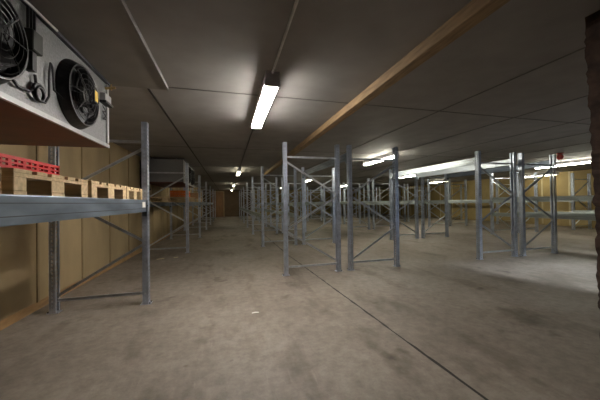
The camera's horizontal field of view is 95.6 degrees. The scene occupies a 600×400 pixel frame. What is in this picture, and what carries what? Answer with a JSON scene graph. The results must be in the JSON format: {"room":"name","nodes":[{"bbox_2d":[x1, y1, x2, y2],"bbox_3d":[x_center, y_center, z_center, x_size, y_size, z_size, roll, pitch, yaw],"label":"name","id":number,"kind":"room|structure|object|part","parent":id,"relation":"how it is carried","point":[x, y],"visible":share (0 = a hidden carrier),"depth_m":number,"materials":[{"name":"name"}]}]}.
{"room":"warehouse","nodes":[
{"label":"warehouse","id":0,"kind":"room"},
{"bbox_2d":[0,142,202,320],"bbox_3d":[-5.694,0.175,11.835,0.150,2.700,31.200,-1,-1,-15],"label":"wall","id":1,"kind":"structure","parent":0,"point":[17,242],"depth_m":4.39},
{"bbox_2d":[0,223,191,330],"bbox_3d":[-5.621,1.472,11.839,0.035,0.105,30.700,-1,-1,-15],"label":"baseboard","id":2,"kind":"structure","parent":1,"relation":"attached to","point":[10,320],"depth_m":3.62,"materials":[{"name":"brown wood"}]},
{"bbox_2d":[28,0,165,89],"bbox_3d":[-1.622,-1.312,0.114,1.730,0.031,5.820,-1,-1,-15],"label":"ceiling","id":3,"kind":"structure","parent":1,"relation":"attached to","point":[101,31],"depth_m":2.15,"materials":[{"name":"white paint"}]},
{"bbox_2d":[0,0,115,147],"bbox_3d":[-2.211,-0.923,1.598,1.171,0.704,2.524,-1,-1,-15],"label":"cooler","id":4,"kind":"object","parent":3,"relation":"hanging from","point":[51,95],"visible":1,"depth_m":2.02,"materials":[{"name":"metal"}]},
{"bbox_3d":[-1.631,-0.902,1.421,0.074,0.150,0.150,-1,-1,-15],"label":"fan motor","id":5,"kind":"part","parent":4,"relation":"part of","materials":[{"name":"black metal"}]},
{"bbox_3d":[-1.825,-1.263,1.704,0.190,0.021,2.520,-1,-1,-15],"label":"rail","id":6,"kind":"part","parent":4,"relation":"part of","materials":[{"name":"metal"}]},
{"bbox_3d":[-1.871,-0.891,2.329,0.074,0.150,0.150,-1,-1,-15],"label":"fan motor","id":7,"kind":"part","parent":4,"relation":"part of","materials":[{"name":"black metal"}]},
{"bbox_2d":[36,142,202,302],"bbox_3d":[-5.849,0.137,12.736,0.014,2.596,28.036,-1,-1,-15],"label":"trim","id":8,"kind":"structure","parent":1,"relation":"attached to","point":[37,147],"depth_m":4.61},
{"bbox_2d":[203,190,371,216],"bbox_3d":[-0.594,0.259,29.195,18.900,2.700,0.150,-1,-1,-15],"label":"wall","id":9,"kind":"structure","parent":0,"point":[315,193],"depth_m":28.37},
{"bbox_2d":[210,191,224,216],"bbox_3d":[-8.228,0.409,27.029,1.370,2.560,0.116,-1,-1,-15],"label":"door","id":10,"kind":"structure","parent":9,"relation":"in","point":[219,194],"depth_m":27.05,"materials":[{"name":"wood"}]},
{"bbox_2d":[0,213,599,399],"bbox_3d":[3.386,1.504,14.224,19.000,0.150,31.200,-1,-1,-15],"label":"floor","id":11,"kind":"structure","parent":0,"point":[508,327],"depth_m":3.03,"materials":[{"name":"concrete"}]},
{"bbox_2d":[46,122,152,313],"bbox_3d":[-2.612,0.180,3.579,1.174,2.468,0.097,-1,-1,-15],"label":"frame","id":12,"kind":"object","parent":11,"relation":"on","point":[144,150],"visible":0.75,"depth_m":3.62,"materials":[{"name":"metal"}]},
{"bbox_2d":[149,163,189,252],"bbox_3d":[-3.615,0.226,7.368,1.174,2.468,0.097,-1,-1,-15],"label":"frame","id":13,"kind":"object","parent":11,"relation":"on","point":[186,172],"visible":0.52,"depth_m":7.45,"materials":[{"name":"metal"}]},
{"bbox_2d":[149,202,170,206],"bbox_3d":[-4.561,0.170,8.861,0.075,0.190,3.298,-1,-1,-15],"label":"beam","id":14,"kind":"structure","parent":13,"relation":"attached to","point":[156,203],"depth_m":8.80,"materials":[{"name":"metal"}]},
{"bbox_2d":[149,197,191,201],"bbox_3d":[-3.894,-0.014,8.021,1.200,0.144,0.800,-1,-1,-15],"label":"wooden pallet","id":15,"kind":"object","parent":14,"relation":"on","point":[151,199],"visible":0.6,"depth_m":7.73,"materials":[{"name":"brown wood"}]},
{"bbox_2d":[155,197,194,201],"bbox_3d":[-4.150,-0.002,8.988,1.200,0.144,0.800,-1,-1,-15],"label":"wooden pallet","id":16,"kind":"object","parent":14,"relation":"on","point":[156,199],"visible":0.48,"depth_m":8.84,"materials":[{"name":"brown wood"}]},
{"bbox_2d":[170,191,185,196],"bbox_3d":[-3.910,-0.190,8.816,0.500,0.220,0.340,-1,-1,-15],"label":"plastic crate","id":17,"kind":"object","parent":16,"relation":"on","point":[172,194],"visible":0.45,"depth_m":8.66,"materials":[{"name":"red plastic"}]},
{"bbox_2d":[189,202,200,206],"bbox_3d":[-3.534,0.159,9.133,0.075,0.190,3.298,-1,-1,-15],"label":"beam","id":18,"kind":"structure","parent":13,"relation":"attached to","point":[190,203],"depth_m":9.20,"materials":[{"name":"metal"}]},
{"bbox_2d":[170,175,201,238],"bbox_3d":[-4.478,0.265,10.625,1.174,2.468,0.097,-1,-1,-15],"label":"frame","id":19,"kind":"object","parent":11,"relation":"on","point":[198,182],"visible":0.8,"depth_m":10.70,"materials":[{"name":"metal"}]},
{"bbox_2d":[172,202,184,205],"bbox_3d":[-5.424,0.209,12.119,0.075,0.190,3.298,-1,-1,-15],"label":"beam","id":20,"kind":"structure","parent":19,"relation":"attached to","point":[173,204],"depth_m":11.76,"materials":[{"name":"metal"}]},
{"bbox_3d":[-4.803,0.027,11.453,1.200,0.144,0.800,-1,-1,-15],"label":"wooden pallet","id":21,"kind":"object","parent":20,"relation":"on","visible":0},
{"bbox_2d":[190,193,197,198],"bbox_3d":[-4.508,-0.171,11.347,0.502,0.241,0.360,-1,-1,-15],"label":"cardboard box","id":22,"kind":"object","parent":21,"relation":"on","point":[194,195],"visible":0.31,"depth_m":11.20,"materials":[{"name":"brown cardboard"}]},
{"bbox_2d":[183,182,207,230],"bbox_3d":[-5.341,0.304,13.883,1.174,2.468,0.097,-1,-1,-15],"label":"frame","id":23,"kind":"object","parent":11,"relation":"on","point":[205,189],"visible":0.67,"depth_m":13.96,"materials":[{"name":"metal"}]},
{"bbox_2d":[192,186,211,224],"bbox_3d":[-6.203,0.344,17.140,1.174,2.468,0.097,-1,-1,-15],"label":"frame","id":24,"kind":"object","parent":11,"relation":"on","point":[210,186],"visible":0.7,"depth_m":17.15,"materials":[{"name":"metal"}]},
{"bbox_2d":[198,189,213,221],"bbox_3d":[-7.066,0.383,20.398,1.174,2.468,0.097,-1,-1,-15],"label":"frame","id":25,"kind":"object","parent":11,"relation":"on","point":[212,189],"visible":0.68,"depth_m":20.49,"materials":[{"name":"metal"}]},
{"bbox_2d":[202,191,215,218],"bbox_3d":[-7.929,0.422,23.655,1.174,2.468,0.097,-1,-1,-15],"label":"frame","id":26,"kind":"object","parent":11,"relation":"on","point":[202,191],"visible":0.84,"depth_m":23.71,"materials":[{"name":"metal"}]},
{"bbox_2d":[239,191,251,217],"bbox_3d":[-5.066,0.398,25.195,1.174,2.468,0.097,-1,-1,-15],"label":"frame","id":27,"kind":"object","parent":11,"relation":"on","point":[239,191],"visible":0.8,"depth_m":25.03,"materials":[{"name":"metal"}]},
{"bbox_2d":[241,189,255,219],"bbox_3d":[-4.183,0.358,21.860,1.174,2.468,0.097,-1,-1,-15],"label":"frame","id":28,"kind":"object","parent":11,"relation":"on","point":[241,189],"visible":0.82,"depth_m":21.79,"materials":[{"name":"metal"}]},
{"bbox_2d":[243,188,260,222],"bbox_3d":[-3.299,0.318,18.525,1.174,2.468,0.097,-1,-1,-15],"label":"frame","id":29,"kind":"object","parent":11,"relation":"on","point":[244,220],"visible":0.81,"depth_m":18.48,"materials":[{"name":"metal"}]},
{"bbox_2d":[246,183,267,227],"bbox_3d":[-2.416,0.278,15.191,1.174,2.468,0.097,-1,-1,-15],"label":"frame","id":30,"kind":"object","parent":11,"relation":"on","point":[247,187],"visible":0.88,"depth_m":15.20,"materials":[{"name":"metal"}]},
{"bbox_2d":[257,189,270,219],"bbox_3d":[-2.924,0.345,22.194,1.174,2.468,0.097,-1,-1,-15],"label":"frame","id":31,"kind":"object","parent":11,"relation":"on","point":[257,189],"visible":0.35,"depth_m":22.04,"materials":[{"name":"metal"}]},
{"bbox_2d":[252,177,277,233],"bbox_3d":[-1.533,0.238,11.856,1.174,2.468,0.097,-1,-1,-15],"label":"frame","id":32,"kind":"object","parent":11,"relation":"on","point":[275,183],"visible":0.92,"depth_m":11.86,"materials":[{"name":"metal"}]},
{"bbox_2d":[262,188,278,221],"bbox_3d":[-2.041,0.304,18.859,1.174,2.468,0.097,-1,-1,-15],"label":"frame","id":33,"kind":"object","parent":11,"relation":"on","point":[277,188],"visible":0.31,"depth_m":18.94,"materials":[{"name":"metal"}]},
{"bbox_2d":[261,166,297,246],"bbox_3d":[-0.650,0.198,8.521,1.174,2.468,0.097,-1,-1,-15],"label":"frame","id":34,"kind":"object","parent":11,"relation":"on","point":[262,171],"visible":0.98,"depth_m":8.49,"materials":[{"name":"metal"}]},
{"bbox_2d":[252,211,260,217],"bbox_3d":[-1.601,0.555,10.049,0.075,0.195,3.378,-1,-1,-15],"label":"beam","id":35,"kind":"structure","parent":34,"relation":"attached to","point":[257,214],"depth_m":9.97,"materials":[{"name":"grey metal"}]},
{"bbox_2d":[276,211,293,216],"bbox_3d":[-0.574,0.544,10.322,0.075,0.195,3.378,-1,-1,-15],"label":"beam","id":36,"kind":"structure","parent":34,"relation":"attached to","point":[277,212],"depth_m":10.62,"materials":[{"name":"grey metal"}]},
{"bbox_2d":[270,184,289,226],"bbox_3d":[-1.158,0.265,15.524,1.174,2.468,0.097,-1,-1,-15],"label":"frame","id":37,"kind":"object","parent":11,"relation":"on","point":[271,222],"visible":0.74,"depth_m":15.47,"materials":[{"name":"metal"}]},
{"bbox_2d":[281,177,306,232],"bbox_3d":[-0.275,0.224,12.189,1.174,2.468,0.097,-1,-1,-15],"label":"frame","id":38,"kind":"object","parent":11,"relation":"on","point":[281,177],"visible":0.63,"depth_m":12.17,"materials":[{"name":"metal"}]},
{"bbox_2d":[282,142,341,275],"bbox_3d":[0.233,0.158,5.186,1.174,2.468,0.097,-1,-1,-15],"label":"frame","id":39,"kind":"object","parent":11,"relation":"on","point":[336,157],"visible":1,"depth_m":5.18,"materials":[{"name":"metal"}]},
{"bbox_2d":[307,187,322,220],"bbox_3d":[1.050,0.272,19.678,1.174,2.468,0.097,-1,-1,-15],"label":"frame","id":40,"kind":"object","parent":11,"relation":"on","point":[307,187],"visible":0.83,"depth_m":19.71,"materials":[{"name":"metal"}]},
{"bbox_2d":[310,189,322,217],"bbox_3d":[1.426,0.298,23.346,1.174,2.468,0.097,-1,-1,-15],"label":"frame","id":41,"kind":"object","parent":11,"relation":"on","point":[310,189],"visible":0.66,"depth_m":23.37,"materials":[{"name":"metal"}]},
{"bbox_2d":[301,167,335,244],"bbox_3d":[0.609,0.184,8.854,1.174,2.468,0.097,-1,-1,-15],"label":"frame","id":42,"kind":"object","parent":11,"relation":"on","point":[302,168],"visible":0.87,"depth_m":8.85,"materials":[{"name":"metal"}]},
{"bbox_2d":[282,202,301,207],"bbox_3d":[-0.347,0.181,10.386,0.075,0.195,3.378,-1,-1,-15],"label":"beam","id":43,"kind":"structure","parent":42,"relation":"attached to","point":[290,203],"depth_m":9.91,"materials":[{"name":"grey metal"}]},
{"bbox_2d":[305,202,331,205],"bbox_3d":[0.680,0.170,10.658,0.075,0.195,3.378,-1,-1,-15],"label":"beam","id":44,"kind":"structure","parent":42,"relation":"attached to","point":[306,203],"depth_m":10.43,"materials":[{"name":"grey metal"}]},
{"bbox_2d":[323,183,340,223],"bbox_3d":[1.933,0.232,16.343,1.174,2.468,0.097,-1,-1,-15],"label":"frame","id":45,"kind":"object","parent":11,"relation":"on","point":[324,190],"visible":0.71,"depth_m":16.22,"materials":[{"name":"metal"}]},
{"bbox_2d":[345,189,356,216],"bbox_3d":[4.517,0.266,24.165,1.174,2.468,0.097,-1,-1,-15],"label":"frame","id":46,"kind":"object","parent":11,"relation":"on","point":[345,189],"visible":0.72,"depth_m":24.08,"materials":[{"name":"metal"}]},
{"bbox_2d":[343,183,360,223],"bbox_3d":[3.192,0.218,16.676,1.174,2.468,0.097,-1,-1,-15],"label":"frame","id":47,"kind":"object","parent":11,"relation":"on","point":[344,200],"visible":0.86,"depth_m":16.58,"materials":[{"name":"metal"}]},
{"bbox_2d":[348,178,369,229],"bbox_3d":[2.817,0.192,13.008,1.174,2.468,0.097,-1,-1,-15],"label":"frame","id":48,"kind":"object","parent":11,"relation":"on","point":[368,184],"visible":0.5,"depth_m":13.09,"materials":[{"name":"metal"}]},
{"bbox_2d":[248,221,487,399],"bbox_3d":[-2.104,1.496,14.012,0.326,0.001,25.800,-1,-1,-15],"label":"trim","id":49,"kind":"structure","parent":11,"relation":"on","point":[415,347],"depth_m":2.47,"materials":[{"name":"black metal"}]},
{"bbox_2d":[363,187,377,218],"bbox_3d":[5.400,0.226,20.830,1.174,2.468,0.097,-1,-1,-15],"label":"frame","id":50,"kind":"object","parent":11,"relation":"on","point":[364,190],"visible":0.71,"depth_m":20.74,"materials":[{"name":"metal"}]},
{"bbox_2d":[346,145,400,270],"bbox_3d":[1.492,0.144,5.519,1.174,2.468,0.097,-1,-1,-15],"label":"frame","id":51,"kind":"object","parent":11,"relation":"on","point":[395,223],"visible":1,"depth_m":5.51,"materials":[{"name":"metal"}]},
{"bbox_2d":[302,153,346,177],"bbox_3d":[0.524,-0.821,7.059,0.075,0.210,3.378,-1,-1,-15],"label":"beam","id":52,"kind":"structure","parent":51,"relation":"attached to","point":[343,158],"depth_m":6.70,"materials":[{"name":"metal"}]},
{"bbox_2d":[371,191,380,213],"bbox_3d":[7.983,0.260,28.652,1.174,2.468,0.097,-1,-1,-15],"label":"frame","id":53,"kind":"object","parent":11,"relation":"on","point":[371,191],"visible":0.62,"depth_m":28.73,"materials":[{"name":"metal"}]},
{"bbox_2d":[372,179,392,228],"bbox_3d":[4.075,0.178,13.342,1.174,2.468,0.097,-1,-1,-15],"label":"frame","id":54,"kind":"object","parent":11,"relation":"on","point":[373,195],"visible":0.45,"depth_m":13.22,"materials":[{"name":"metal"}]},
{"bbox_2d":[379,187,389,218],"bbox_3d":[6.659,0.212,21.164,1.174,2.468,0.097,-1,-1,-15],"label":"frame","id":55,"kind":"object","parent":11,"relation":"on","point":[379,187],"visible":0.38,"depth_m":21.02,"materials":[{"name":"metal"}]},
{"bbox_2d":[394,189,400,214],"bbox_3d":[8.867,0.219,25.317,1.174,2.468,0.097,-1,-1,-15],"label":"frame","id":56,"kind":"object","parent":11,"relation":"on","point":[399,189],"visible":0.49,"depth_m":25.42,"materials":[{"name":"metal"}]},
{"bbox_2d":[399,184,405,221],"bbox_3d":[6.283,0.185,17.495,1.174,2.468,0.097,-1,-1,-15],"label":"frame","id":57,"kind":"object","parent":11,"relation":"on","point":[404,198],"visible":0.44,"depth_m":17.59,"materials":[{"name":"metal"}]},
{"bbox_2d":[389,169,418,239],"bbox_3d":[3.700,0.151,9.673,1.174,2.468,0.097,-1,-1,-15],"label":"frame","id":58,"kind":"object","parent":11,"relation":"on","point":[416,231],"visible":0.9,"depth_m":9.69,"materials":[{"name":"metal"}]},
{"bbox_2d":[352,201,389,205],"bbox_3d":[2.744,0.148,11.205,0.075,0.195,3.378,-1,-1,-15],"label":"beam","id":59,"kind":"structure","parent":58,"relation":"attached to","point":[353,202],"depth_m":10.61,"materials":[{"name":"grey metal"}]},
{"bbox_2d":[394,201,415,203],"bbox_3d":[3.772,0.138,11.477,0.075,0.195,3.378,-1,-1,-15],"label":"beam","id":60,"kind":"structure","parent":58,"relation":"attached to","point":[400,202],"depth_m":10.35,"materials":[{"name":"grey metal"}]},
{"bbox_2d":[407,184,420,221],"bbox_3d":[7.542,0.172,17.829,1.174,2.468,0.097,-1,-1,-15],"label":"frame","id":61,"kind":"object","parent":11,"relation":"on","point":[408,219],"visible":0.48,"depth_m":17.69,"materials":[{"name":"metal"}]},
{"bbox_2d":[414,187,426,217],"bbox_3d":[9.750,0.179,21.983,1.174,2.468,0.097,-1,-1,-15],"label":"frame","id":62,"kind":"object","parent":11,"relation":"on","point":[425,208],"visible":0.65,"depth_m":22.06,"materials":[{"name":"metal"}]},
{"bbox_2d":[420,174,448,237],"bbox_3d":[4.958,0.138,10.007,1.174,2.468,0.097,-1,-1,-15],"label":"frame","id":63,"kind":"object","parent":11,"relation":"on","point":[445,181],"visible":0.91,"depth_m":10.01,"materials":[{"name":"metal"}]},
{"bbox_2d":[423,200,445,204],"bbox_3d":[5.030,0.124,11.810,0.075,0.195,3.378,-1,-1,-15],"label":"beam","id":64,"kind":"structure","parent":63,"relation":"attached to","point":[425,201],"depth_m":10.65,"materials":[{"name":"grey metal"}]},
{"bbox_2d":[427,179,445,226],"bbox_3d":[7.166,0.145,14.161,1.174,2.468,0.097,-1,-1,-15],"label":"frame","id":65,"kind":"object","parent":11,"relation":"on","point":[428,180],"visible":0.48,"depth_m":14.03,"materials":[{"name":"metal"}]},
{"bbox_2d":[448,185,462,219],"bbox_3d":[10.633,0.139,18.648,1.174,2.468,0.097,-1,-1,-15],"label":"frame","id":66,"kind":"object","parent":11,"relation":"on","point":[460,209],"visible":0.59,"depth_m":18.73,"materials":[{"name":"metal"}]},
{"bbox_2d":[448,179,467,225],"bbox_3d":[8.425,0.132,14.494,1.174,2.468,0.097,-1,-1,-15],"label":"frame","id":67,"kind":"object","parent":11,"relation":"on","point":[449,180],"visible":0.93,"depth_m":14.51,"materials":[{"name":"metal"}]},
{"bbox_2d":[475,151,518,259],"bbox_3d":[4.583,0.111,6.338,1.174,2.468,0.097,-1,-1,-15],"label":"frame","id":68,"kind":"object","parent":11,"relation":"on","point":[479,225],"visible":1,"depth_m":6.32,"materials":[{"name":"metal"}]},
{"bbox_2d":[390,157,474,178],"bbox_3d":[3.615,-0.854,7.878,0.075,0.210,3.378,-1,-1,-15],"label":"beam","id":69,"kind":"structure","parent":68,"relation":"attached to","point":[471,161],"depth_m":7.33,"materials":[{"name":"metal"}]},
{"bbox_2d":[416,159,512,178],"bbox_3d":[4.642,-0.865,8.151,0.075,0.210,3.378,-1,-1,-15],"label":"beam","id":70,"kind":"structure","parent":68,"relation":"attached to","point":[484,166],"depth_m":7.92,"materials":[{"name":"metal"}]},
{"bbox_2d":[489,173,513,233],"bbox_3d":[8.050,0.105,10.826,1.174,2.468,0.097,-1,-1,-15],"label":"frame","id":71,"kind":"object","parent":11,"relation":"on","point":[490,178],"visible":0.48,"depth_m":10.71,"materials":[{"name":"metal"}]},
{"bbox_2d":[447,200,490,204],"bbox_3d":[7.094,0.102,12.357,0.075,0.195,3.378,-1,-1,-15],"label":"beam","id":72,"kind":"structure","parent":71,"relation":"attached to","point":[448,201],"depth_m":11.80,"materials":[{"name":"grey metal"}]},
{"bbox_2d":[495,181,510,223],"bbox_3d":[11.516,0.099,15.313,1.174,2.468,0.097,-1,-1,-15],"label":"frame","id":73,"kind":"object","parent":11,"relation":"on","point":[497,204],"visible":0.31,"depth_m":15.18,"materials":[{"name":"metal"}]},
{"bbox_2d":[515,172,538,232],"bbox_3d":[9.308,0.092,11.159,1.174,2.468,0.097,-1,-1,-15],"label":"frame","id":74,"kind":"object","parent":11,"relation":"on","point":[535,209],"visible":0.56,"depth_m":11.24,"materials":[{"name":"metal"}]},
{"bbox_2d":[518,153,557,255],"bbox_3d":[5.841,0.098,6.672,1.174,2.468,0.097,-1,-1,-15],"label":"frame","id":75,"kind":"object","parent":11,"relation":"on","point":[521,164],"visible":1,"depth_m":6.66,"materials":[{"name":"metal"}]},
{"bbox_2d":[446,160,548,179],"bbox_3d":[5.901,-0.878,8.484,0.075,0.210,3.378,-1,-1,-15],"label":"beam","id":76,"kind":"structure","parent":75,"relation":"attached to","point":[504,168],"depth_m":8.25,"materials":[{"name":"metal"}]},
{"bbox_2d":[570,173,591,229],"bbox_3d":[12.399,0.059,11.978,1.174,2.468,0.097,-1,-1,-15],"label":"frame","id":77,"kind":"object","parent":11,"relation":"on","point":[588,183],"visible":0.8,"depth_m":11.96,"materials":[{"name":"metal"}]},
{"bbox_2d":[539,200,570,202],"bbox_3d":[11.443,0.056,13.510,0.075,0.195,3.378,-1,-1,-15],"label":"beam","id":78,"kind":"structure","parent":77,"relation":"attached to","point":[555,200],"depth_m":12.27,"materials":[{"name":"grey metal"}]},
{"bbox_3d":[-1.731,0.141,0.254,1.174,2.468,0.097,-1,-1,-15],"label":"frame","id":79,"kind":"object","parent":11,"relation":"on","visible":0},
{"bbox_2d":[0,194,147,226],"bbox_3d":[-1.659,0.089,2.053,0.075,0.220,3.368,-1,-1,-15],"label":"beam","id":80,"kind":"structure","parent":79,"relation":"attached to","point":[15,209],"depth_m":1.75,"materials":[{"name":"metal"}]},
{"bbox_3d":[8.933,0.065,7.491,1.174,2.468,0.097,-1,-1,-15],"label":"frame","id":81,"kind":"object","parent":11,"relation":"on","visible":0},
{"bbox_2d":[492,195,593,202],"bbox_3d":[7.976,-0.018,9.023,0.075,0.195,3.378,-1,-1,-15],"label":"beam","id":82,"kind":"structure","parent":81,"relation":"attached to","point":[589,197],"depth_m":8.78,"materials":[{"name":"grey metal"}]},
{"bbox_2d":[492,212,595,220],"bbox_3d":[7.983,0.562,9.018,0.075,0.195,3.378,-1,-1,-15],"label":"beam","id":83,"kind":"structure","parent":81,"relation":"attached to","point":[571,217],"depth_m":8.54,"materials":[{"name":"grey metal"}]},
{"bbox_2d":[513,212,594,215],"bbox_3d":[9.011,0.551,9.290,0.075,0.195,3.378,-1,-1,-15],"label":"beam","id":84,"kind":"structure","parent":81,"relation":"attached to","point":[513,212],"depth_m":9.27,"materials":[{"name":"grey metal"}]},
{"bbox_3d":[10.191,0.052,7.824,1.174,2.468,0.097,-1,-1,-15],"label":"frame","id":85,"kind":"object","parent":11,"relation":"on","visible":0},
{"bbox_2d":[537,211,594,213],"bbox_3d":[10.269,0.538,9.624,0.075,0.195,3.378,-1,-1,-15],"label":"beam","id":86,"kind":"structure","parent":85,"relation":"attached to","point":[537,211],"depth_m":10.03,"materials":[{"name":"grey metal"}]},
{"bbox_3d":[13.282,0.019,8.643,1.174,2.468,0.097,-1,-1,-15],"label":"frame","id":87,"kind":"object","parent":11,"relation":"on","visible":0},
{"bbox_2d":[573,210,594,212],"bbox_3d":[12.333,0.516,10.171,0.075,0.195,3.378,-1,-1,-15],"label":"beam","id":88,"kind":"structure","parent":87,"relation":"attached to","point":[593,211],"depth_m":11.44,"materials":[{"name":"grey metal"}]},
{"bbox_2d":[109,0,599,189],"bbox_3d":[3.349,-1.346,14.249,19.000,0.150,31.200,-1,-1,-15],"label":"ceiling","id":89,"kind":"structure","parent":0,"point":[332,50],"depth_m":3.21,"materials":[{"name":"white paint"}]},
{"bbox_2d":[140,157,141,188],"bbox_3d":[-4.382,-0.748,7.548,0.096,0.961,0.165,-1,-1,-15],"label":"insulated pipe","id":90,"kind":"object","parent":89,"relation":"attached to","point":[140,157],"visible":0.42,"depth_m":7.47,"materials":[{"name":"black plastic"}]},
{"bbox_2d":[118,0,168,90],"bbox_3d":[-0.786,-1.317,0.341,0.018,0.040,5.830,-1,-1,-15],"label":"trim","id":91,"kind":"structure","parent":89,"relation":"attached to","point":[122,2],"depth_m":2.16,"materials":[{"name":"white metal"}]},
{"bbox_2d":[149,156,150,189],"bbox_3d":[-4.208,-0.750,7.594,0.096,0.961,0.165,-1,-1,-15],"label":"insulated pipe","id":92,"kind":"object","parent":89,"relation":"attached to","point":[149,156],"visible":0.46,"depth_m":7.55,"materials":[{"name":"black plastic"}]},
{"bbox_2d":[150,158,194,187],"bbox_3d":[-4.175,-0.850,8.991,1.160,0.736,2.524,-1,-1,-15],"label":"cooler","id":93,"kind":"object","parent":89,"relation":"hanging from","point":[163,180],"visible":0.84,"depth_m":7.83,"materials":[{"name":"metal"}]},
{"bbox_2d":[147,88,218,189],"bbox_3d":[-4.921,-1.153,15.082,0.025,0.008,24.750,-1,-1,-15],"label":"trim","id":94,"kind":"structure","parent":89,"relation":"attached to","point":[149,90],"depth_m":4.48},
{"bbox_2d":[239,129,253,167],"bbox_3d":[-1.490,-1.253,7.312,0.022,0.022,6.030,-1,-1,-15],"label":"cable conduit","id":95,"kind":"object","parent":89,"relation":"attached to","point":[252,129],"visible":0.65,"depth_m":6.26,"materials":[{"name":"black plastic"}]},
{"bbox_2d":[251,70,279,128],"bbox_3d":[-0.493,-1.236,3.588,0.161,0.153,1.660,-1,-1,-15],"label":"strip light","id":96,"kind":"object","parent":89,"relation":"hanging from","point":[270,84],"visible":1,"depth_m":3.13,"materials":[{"name":"white plastic"}]},
{"bbox_2d":[252,86,277,127],"bbox_3d":[-0.492,-1.179,3.587,0.139,0.034,1.600,-1,-1,-15],"label":"diffuser","id":97,"kind":"object","parent":96,"relation":"attached to","point":[267,95],"depth_m":3.35,"materials":[{"name":"white plastic"}]},
{"bbox_2d":[271,0,298,73],"bbox_3d":[0.377,-1.337,0.302,0.024,0.024,5.160,-1,-1,-15],"label":"cable conduit","id":98,"kind":"object","parent":89,"relation":"attached to","point":[296,1],"visible":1,"depth_m":2.12,"materials":[{"name":"grey metal"}]},
{"bbox_2d":[117,87,589,185],"bbox_3d":[3.540,-1.276,13.531,18.580,0.006,17.516,-1,-1,-15],"label":"trim","id":99,"kind":"structure","parent":89,"relation":"attached to","point":[168,87],"depth_m":4.45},
{"bbox_2d":[363,151,398,165],"bbox_3d":[2.387,-1.231,8.199,0.120,0.158,1.810,-1,-1,-15],"label":"strip light","id":100,"kind":"object","parent":89,"relation":"hanging from","point":[388,155],"visible":0.59,"depth_m":8.15,"materials":[{"name":"white plastic"}]},
{"bbox_2d":[264,0,509,176],"bbox_3d":[0.253,-1.253,5.487,0.125,0.104,15.350,-1,-1,-15],"label":"joist","id":101,"kind":"object","parent":89,"relation":"attached to","point":[474,12],"visible":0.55,"depth_m":2.40,"materials":[{"name":"brown wood"}]},
{"bbox_2d":[430,180,443,182],"bbox_3d":[9.193,-1.238,17.968,0.166,0.153,1.660,-1,-1,-15],"label":"strip light","id":102,"kind":"object","parent":89,"relation":"hanging from","point":[435,181],"visible":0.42,"depth_m":18.08,"materials":[{"name":"white plastic"}]},
{"bbox_2d":[289,47,589,189],"bbox_3d":[5.380,-1.289,14.786,11.840,0.006,30.600,-1,-1,-15],"label":"trim","id":103,"kind":"structure","parent":89,"relation":"attached to","point":[583,47],"depth_m":5.32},
{"bbox_2d":[521,172,558,177],"bbox_3d":[12.233,-1.279,13.911,0.120,0.158,1.660,-1,-1,-15],"label":"strip light","id":104,"kind":"object","parent":89,"relation":"hanging from","point":[557,173],"visible":0.62,"depth_m":13.89,"materials":[{"name":"white plastic"}]},
{"bbox_2d":[556,153,563,159],"bbox_3d":[7.646,-1.279,7.989,0.170,0.200,0.170,-1,-1,-15],"label":"fire alarm","id":105,"kind":"object","parent":89,"relation":"attached to","point":[560,156],"visible":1,"depth_m":7.94,"materials":[{"name":"red plastic"}]},
{"bbox_2d":[534,158,591,168],"bbox_3d":[9.514,-1.310,9.725,0.120,0.158,2.010,-1,-1,-15],"label":"strip light","id":106,"kind":"object","parent":89,"relation":"hanging from","point":[587,160],"visible":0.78,"depth_m":9.51,"materials":[{"name":"white plastic"}]},
{"bbox_2d":[374,169,595,227],"bbox_3d":[12.429,-0.017,16.637,0.150,2.700,31.200,-1,-1,-15],"label":"wall","id":107,"kind":"structure","parent":0,"point":[561,186],"depth_m":16.52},
{"bbox_2d":[388,171,570,224],"bbox_3d":[11.376,0.005,20.290,0.016,2.646,21.670,-1,-1,-15],"label":"trim","id":108,"kind":"structure","parent":107,"relation":"attached to","point":[568,171],"depth_m":16.81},
{"bbox_2d":[584,10,599,308],"bbox_3d":[3.636,-0.026,2.334,3.074,2.698,0.162,-1,-1,-15],"label":"wall","id":109,"kind":"structure","parent":0,"point":[592,22],"depth_m":2.00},
{"bbox_3d":[-2.686,0.100,1.781,0.075,0.220,3.368,-1,-1,-15],"label":"beam","id":110,"kind":"structure","parent":0,"visible":0},
{"bbox_2d":[1,168,87,196],"bbox_3d":[-2.218,-0.090,1.690,1.200,0.144,0.800,-1,-1,-15],"label":"wooden pallet","id":111,"kind":"object","parent":110,"relation":"on","point":[16,181],"visible":0.97,"depth_m":1.75,"materials":[{"name":"brown wood"}]},
{"bbox_2d":[0,153,59,174],"bbox_3d":[-1.847,-0.206,1.613,0.420,0.075,0.570,-1,-1,-15],"label":"plastic tray","id":112,"kind":"object","parent":111,"relation":"on","point":[47,168],"visible":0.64,"depth_m":1.65,"materials":[{"name":"red plastic"}]},
{"bbox_2d":[87,180,125,198],"bbox_3d":[-2.423,-0.080,2.504,1.200,0.144,0.800,-1,-1,-15],"label":"wooden pallet","id":113,"kind":"object","parent":110,"relation":"on","point":[96,189],"visible":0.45,"depth_m":2.58,"materials":[{"name":"brown wood"}]},
{"bbox_2d":[126,186,142,199],"bbox_3d":[-2.614,-0.072,3.204,1.200,0.144,0.580,-1,-1,-15],"label":"wooden pallet","id":114,"kind":"object","parent":110,"relation":"on","point":[131,193],"visible":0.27,"depth_m":3.31,"materials":[{"name":"brown wood"}]}
]}

